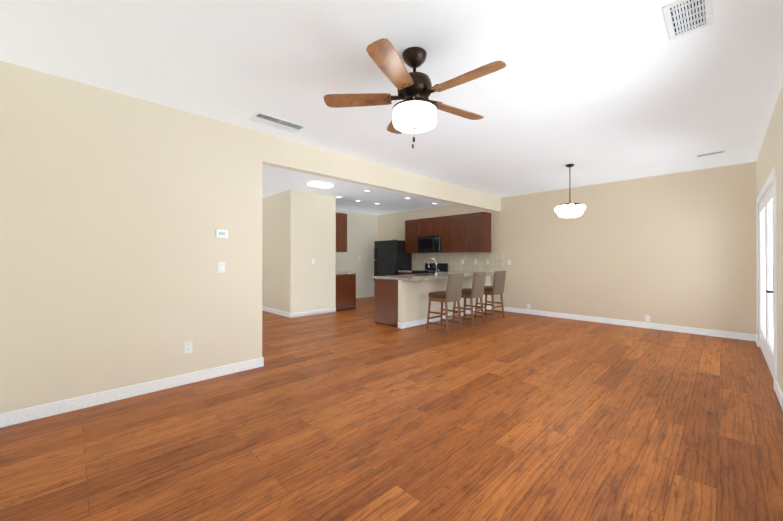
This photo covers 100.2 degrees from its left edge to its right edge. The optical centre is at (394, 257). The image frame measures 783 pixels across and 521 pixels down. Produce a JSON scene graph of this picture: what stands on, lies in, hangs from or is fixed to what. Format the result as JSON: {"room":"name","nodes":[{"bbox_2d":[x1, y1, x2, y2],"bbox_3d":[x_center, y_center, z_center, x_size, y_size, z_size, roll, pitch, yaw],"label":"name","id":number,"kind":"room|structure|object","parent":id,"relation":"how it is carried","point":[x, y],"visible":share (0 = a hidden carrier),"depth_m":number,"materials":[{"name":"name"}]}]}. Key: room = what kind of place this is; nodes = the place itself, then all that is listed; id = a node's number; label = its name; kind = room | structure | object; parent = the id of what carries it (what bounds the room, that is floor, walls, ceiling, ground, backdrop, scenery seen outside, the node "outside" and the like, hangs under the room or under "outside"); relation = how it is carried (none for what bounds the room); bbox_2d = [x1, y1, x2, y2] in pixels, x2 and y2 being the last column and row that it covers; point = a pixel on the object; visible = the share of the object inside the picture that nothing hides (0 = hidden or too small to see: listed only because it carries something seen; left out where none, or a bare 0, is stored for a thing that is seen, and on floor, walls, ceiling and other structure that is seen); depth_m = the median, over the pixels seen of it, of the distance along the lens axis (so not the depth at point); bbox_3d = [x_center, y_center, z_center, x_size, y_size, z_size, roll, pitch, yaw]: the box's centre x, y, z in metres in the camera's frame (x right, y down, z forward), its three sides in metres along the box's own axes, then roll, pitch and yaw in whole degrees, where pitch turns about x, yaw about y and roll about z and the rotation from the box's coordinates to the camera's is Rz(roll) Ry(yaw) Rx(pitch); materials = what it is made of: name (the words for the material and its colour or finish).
{"room":"empty living room","nodes":[
{"label":"empty living room","id":0,"kind":"room"},
{"bbox_2d":[0,60,261,413],"bbox_3d":[-2.294,-0.102,3.173,1.980,2.740,0.120,0,0,-45],"label":"wall","id":1,"kind":"structure","parent":0,"point":[117,210],"depth_m":2.91,"materials":[{"name":"paint"}]},
{"bbox_2d":[0,413,3,427],"bbox_3d":[-1.490,1.209,0.970,0.018,0.105,4.130,0,0,-45],"label":"baseboard","id":2,"kind":"structure","parent":1,"relation":"attached to","point":[2,414],"depth_m":2.44,"materials":[{"name":"white wood"}]},
{"bbox_2d":[4,357,263,426],"bbox_3d":[-2.231,1.215,3.137,1.964,0.105,0.014,0,0,-45],"label":"baseboard","id":3,"kind":"structure","parent":1,"relation":"attached to","point":[14,417],"depth_m":2.91,"materials":[{"name":"white wood"}]},
{"bbox_2d":[184,341,191,353],"bbox_3d":[-2.078,0.903,3.294,0.072,0.115,0.010,0,0,-45],"label":"wall outlet","id":4,"kind":"object","parent":1,"relation":"attached to","point":[187,347],"visible":1,"depth_m":3.29,"materials":[{"name":"plastic"}]},
{"bbox_2d":[218,262,224,272],"bbox_3d":[-1.858,0.104,3.515,0.072,0.115,0.010,0,0,-45],"label":"light switch","id":5,"kind":"object","parent":1,"relation":"attached to","point":[221,267],"visible":1,"depth_m":3.51,"materials":[{"name":"plastic"}]},
{"bbox_2d":[216,229,227,237],"bbox_3d":[-1.853,-0.256,3.511,0.120,0.090,0.024,0,0,-45],"label":"thermostat","id":6,"kind":"object","parent":1,"relation":"attached to","point":[221,233],"visible":1,"depth_m":3.50,"materials":[{"name":"plastic"}]},
{"bbox_2d":[262,189,335,312],"bbox_3d":[-2.483,-0.087,8.049,1.150,2.740,1.900,0,0,-45],"label":"wall","id":7,"kind":"structure","parent":0,"point":[298,231],"depth_m":7.38,"materials":[{"name":"paint"}]},
{"bbox_2d":[262,306,291,317],"bbox_3d":[-2.891,1.229,7.631,0.014,0.105,1.914,0,0,-45],"label":"baseboard","id":8,"kind":"structure","parent":7,"relation":"attached to","point":[282,313],"depth_m":7.37,"materials":[{"name":"white wood"}]},
{"bbox_2d":[292,307,335,317],"bbox_3d":[-1.808,1.228,7.368,1.150,0.105,0.014,0,0,-45],"label":"baseboard","id":9,"kind":"structure","parent":7,"relation":"attached to","point":[304,313],"depth_m":7.34,"materials":[{"name":"white wood"}]},
{"bbox_2d":[336,213,346,251],"bbox_3d":[-1.611,-0.607,8.238,0.348,0.940,0.935,0,0,-45],"label":"upper cabinet","id":10,"kind":"object","parent":7,"relation":"attached to","point":[341,232],"visible":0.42,"depth_m":7.89,"materials":[{"name":"brown wood"}]},
{"bbox_2d":[336,210,377,297],"bbox_3d":[-1.656,-0.081,10.107,2.925,2.740,0.150,0,0,-45],"label":"wall","id":11,"kind":"structure","parent":0,"point":[362,232],"depth_m":10.55,"materials":[{"name":"paint"}]},
{"bbox_2d":[262,132,500,211],"bbox_3d":[0.469,-1.294,5.926,5.815,0.340,0.120,0,0,-45],"label":"header beam","id":12,"kind":"structure","parent":0,"point":[281,152],"depth_m":4.88,"materials":[{"name":"paint"}]},
{"bbox_2d":[0,296,782,520],"bbox_3d":[-0.355,1.305,5.343,8.035,0.060,9.033,0,0,-45],"label":"floor","id":13,"kind":"structure","parent":0,"point":[358,413],"depth_m":2.34,"materials":[{"name":"brown wood"}]},
{"bbox_2d":[336,275,355,310],"bbox_3d":[-1.515,0.846,8.329,0.618,0.876,0.935,0,0,-45],"label":"base cabinet","id":14,"kind":"object","parent":13,"relation":"on","point":[345,290],"depth_m":7.98,"materials":[{"name":"brown wood"}]},
{"bbox_2d":[336,271,355,274],"bbox_3d":[-1.792,0.389,8.616,0.629,0.040,1.766,0,0,-45],"label":"countertop","id":15,"kind":"structure","parent":14,"relation":"on","point":[337,273],"depth_m":8.10,"materials":[{"name":"beige stone"}]},
{"bbox_2d":[374,239,411,295],"bbox_3d":[-0.073,0.381,9.996,0.775,1.815,0.898,0,0,-45],"label":"fridge","id":16,"kind":"object","parent":13,"relation":"on","point":[391,257],"visible":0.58,"depth_m":9.70,"materials":[{"name":"black metal"}]},
{"bbox_2d":[375,278,420,328],"bbox_3d":[0.070,0.840,6.405,0.654,0.875,0.632,0,0,-45],"label":"base cabinet","id":17,"kind":"object","parent":13,"relation":"on","point":[401,299],"depth_m":6.09,"materials":[{"name":"beige paint"}]},
{"bbox_2d":[373,271,488,281],"bbox_3d":[1.101,0.385,7.128,3.214,0.040,1.120,0,0,-45],"label":"countertop","id":18,"kind":"structure","parent":17,"relation":"on","point":[401,277],"depth_m":6.31,"materials":[{"name":"beige stone"}]},
{"bbox_2d":[429,258,436,273],"bbox_3d":[0.803,0.189,6.837,0.083,0.351,0.243,0,0,-45],"label":"faucet","id":19,"kind":"object","parent":18,"relation":"on","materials":[{"name":"silver metal"}]},
{"bbox_2d":[398,270,428,273],"bbox_3d":[0.526,0.850,9.545,0.619,0.875,0.556,0,0,-45],"label":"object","id":20,"kind":"object","parent":13,"relation":"on","point":[400,271],"depth_m":9.41,"materials":[{"name":"brown wood"}]},
{"bbox_2d":[412,263,447,273],"bbox_3d":[0.943,0.713,9.015,0.717,1.115,0.772,0,0,-45],"label":"range","id":21,"kind":"object","parent":13,"relation":"on","point":[441,267],"visible":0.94,"depth_m":9.04,"materials":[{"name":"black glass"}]},
{"bbox_2d":[421,278,440,321],"bbox_3d":[0.526,0.842,6.859,0.633,0.875,0.632,0,0,-45],"label":"base cabinet","id":22,"kind":"object","parent":13,"relation":"on","point":[426,287],"depth_m":6.42,"materials":[{"name":"beige paint"}]},
{"bbox_2d":[426,273,463,332],"bbox_3d":[0.904,0.774,5.813,0.450,1.008,0.544,0,0,-45],"label":"bar stool","id":23,"kind":"object","parent":13,"relation":"on","point":[452,292],"visible":1,"depth_m":5.67,"materials":[{"name":"beige fabric"}]},
{"bbox_2d":[441,278,460,317],"bbox_3d":[0.975,0.843,7.306,0.634,0.875,0.632,0,0,-45],"label":"base cabinet","id":24,"kind":"object","parent":13,"relation":"on","point":[443,280],"depth_m":6.83,"materials":[{"name":"beige paint"}]},
{"bbox_2d":[461,278,475,313],"bbox_3d":[1.413,0.844,7.779,0.653,0.875,0.685,0,0,-45],"label":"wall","id":25,"kind":"structure","parent":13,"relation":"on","point":[467,282],"depth_m":7.38,"materials":[{"name":"beige paint"}]},
{"bbox_2d":[437,271,456,273],"bbox_3d":[1.447,0.389,8.613,0.629,0.040,0.498,0,0,-45],"label":"countertop","id":26,"kind":"structure","parent":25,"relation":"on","point":[443,272],"depth_m":8.14,"materials":[{"name":"beige stone"}]},
{"bbox_2d":[452,272,485,325],"bbox_3d":[1.457,0.776,6.364,0.544,1.008,0.450,0,0,44],"label":"bar stool","id":27,"kind":"object","parent":13,"relation":"on","point":[476,290],"visible":0.96,"depth_m":6.20,"materials":[{"name":"beige fabric"}]},
{"bbox_2d":[474,271,505,320],"bbox_3d":[2.038,0.777,6.941,0.450,1.008,0.544,0,0,-44],"label":"bar stool","id":28,"kind":"object","parent":13,"relation":"on","point":[497,288],"visible":0.98,"depth_m":6.77,"materials":[{"name":"beige fabric"}]},
{"bbox_2d":[0,0,782,214],"bbox_3d":[-0.355,-1.505,5.351,8.035,0.080,9.033,0,0,-45],"label":"ceiling","id":29,"kind":"structure","parent":0,"point":[598,91],"depth_m":2.63,"materials":[{"name":"paint"}]},
{"bbox_2d":[248,111,305,133],"bbox_3d":[-1.274,-1.467,3.571,0.540,0.008,0.270,0,0,-45],"label":"ceiling vent","id":30,"kind":"object","parent":29,"relation":"in","point":[274,122],"visible":1,"depth_m":3.55,"materials":[{"name":"metal"}]},
{"bbox_2d":[307,180,333,188],"bbox_3d":[-1.458,-1.435,6.435,0.460,0.055,0.260,0,0,-45],"label":"ceiling fixture","id":31,"kind":"object","parent":29,"relation":"attached to","point":[319,184],"visible":0.98,"depth_m":6.37,"materials":[{"name":"white glass"}]},
{"bbox_2d":[323,38,505,147],"bbox_3d":[0.180,-1.126,2.355,1.278,0.698,1.251,0,0,-45],"label":"ceiling fan","id":32,"kind":"object","parent":29,"relation":"hanging from","point":[415,110],"visible":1,"depth_m":2.27,"materials":[{"name":"brown wood"}]},
{"bbox_2d":[554,164,585,217],"bbox_3d":[2.770,-1.046,5.162,0.446,0.839,0.443,0,0,-45],"label":"pendant light","id":33,"kind":"object","parent":29,"relation":"hanging from","point":[569,210],"visible":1,"depth_m":5.06,"materials":[{"name":"white glass"}]},
{"bbox_2d":[662,0,712,39],"bbox_3d":[1.790,-1.471,1.994,0.400,0.008,0.210,0,0,-45],"label":"ceiling vent","id":34,"kind":"object","parent":29,"relation":"in","point":[683,17],"visible":1,"depth_m":1.99,"materials":[{"name":"metal"}]},
{"bbox_2d":[696,151,724,156],"bbox_3d":[4.456,-1.463,4.617,0.110,0.010,0.300,0,0,-45],"label":"ceiling air vent slot","id":35,"kind":"object","parent":29,"relation":"attached to","point":[713,153],"visible":1,"depth_m":4.60,"materials":[{"name":"metal"}]},
{"bbox_2d":[378,162,756,334],"bbox_3d":[2.450,-0.087,8.138,0.120,2.740,9.033,0,0,-45],"label":"wall","id":36,"kind":"structure","parent":0,"point":[677,249],"depth_m":6.01,"materials":[{"name":"paint"}]},
{"bbox_2d":[405,220,422,251],"bbox_3d":[0.641,-0.617,9.624,0.350,0.970,0.615,0,0,-45],"label":"upper cabinet","id":37,"kind":"object","parent":36,"relation":"attached to","point":[412,227],"depth_m":9.52,"materials":[{"name":"brown wood"}]},
{"bbox_2d":[421,217,440,235],"bbox_3d":[1.094,-0.849,9.170,0.350,0.510,0.779,0,0,-45],"label":"upper cabinet","id":38,"kind":"object","parent":36,"relation":"attached to","point":[429,226],"depth_m":9.01,"materials":[{"name":"brown wood"}]},
{"bbox_2d":[417,235,440,252],"bbox_3d":[1.053,-0.368,9.128,0.463,0.448,0.774,0,0,-45],"label":"microwave","id":39,"kind":"object","parent":38,"relation":"attached to","point":[428,244],"visible":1,"depth_m":8.97,"materials":[{"name":"black glass"}]},
{"bbox_2d":[441,216,456,251],"bbox_3d":[1.519,-0.620,8.742,0.350,0.970,0.534,0,0,-45],"label":"upper cabinet","id":40,"kind":"object","parent":36,"relation":"attached to","point":[448,223],"depth_m":8.59,"materials":[{"name":"brown wood"}]},
{"bbox_2d":[412,252,503,272],"bbox_3d":[1.588,0.118,8.911,0.012,0.505,2.960,0,0,-45],"label":"tile backsplash","id":41,"kind":"structure","parent":36,"relation":"attached to","point":[453,260],"depth_m":8.62,"materials":[{"name":"beige tile"}]},
{"bbox_2d":[457,212,490,251],"bbox_3d":[1.949,-0.621,8.310,0.350,0.970,0.904,0,0,-45],"label":"upper cabinet","id":42,"kind":"object","parent":36,"relation":"attached to","point":[465,233],"depth_m":8.08,"materials":[{"name":"brown wood"}]},
{"bbox_2d":[501,307,751,340],"bbox_3d":[4.042,1.225,6.438,0.018,0.105,4.143,0,0,-45],"label":"baseboard","id":43,"kind":"structure","parent":36,"relation":"attached to","point":[717,333],"depth_m":5.96,"materials":[{"name":"white wood"}]},
{"bbox_2d":[645,315,649,321],"bbox_3d":[4.573,1.101,5.910,0.009,0.115,0.072,0,0,-45],"label":"wall outlet","id":44,"kind":"object","parent":36,"relation":"attached to","point":[647,318],"depth_m":5.91,"materials":[{"name":"plastic"}]},
{"bbox_2d":[756,84,782,392],"bbox_3d":[2.788,-0.105,2.188,8.035,2.740,0.120,0,0,-45],"label":"wall","id":45,"kind":"structure","parent":0,"point":[770,157],"depth_m":3.00,"materials":[{"name":"paint"}]},
{"bbox_2d":[752,334,756,343],"bbox_3d":[5.369,1.221,4.846,0.330,0.105,0.014,0,0,-45],"label":"baseboard","id":46,"kind":"structure","parent":45,"relation":"attached to","point":[754,337],"depth_m":4.98,"materials":[{"name":"white wood"}]},
{"bbox_2d":[756,167,776,390],"bbox_3d":[4.455,0.208,3.882,2.320,2.125,0.172,0,0,-45],"label":"glass door","id":47,"kind":"structure","parent":45,"relation":"in","point":[766,228],"depth_m":3.81,"materials":[{"name":"white glass"}]},
{"bbox_2d":[775,381,782,409],"bbox_3d":[1.789,1.210,1.284,5.110,0.105,0.014,0,0,-45],"label":"baseboard","id":48,"kind":"structure","parent":45,"relation":"attached to","point":[778,391],"depth_m":2.88,"materials":[{"name":"white wood"}]}
]}

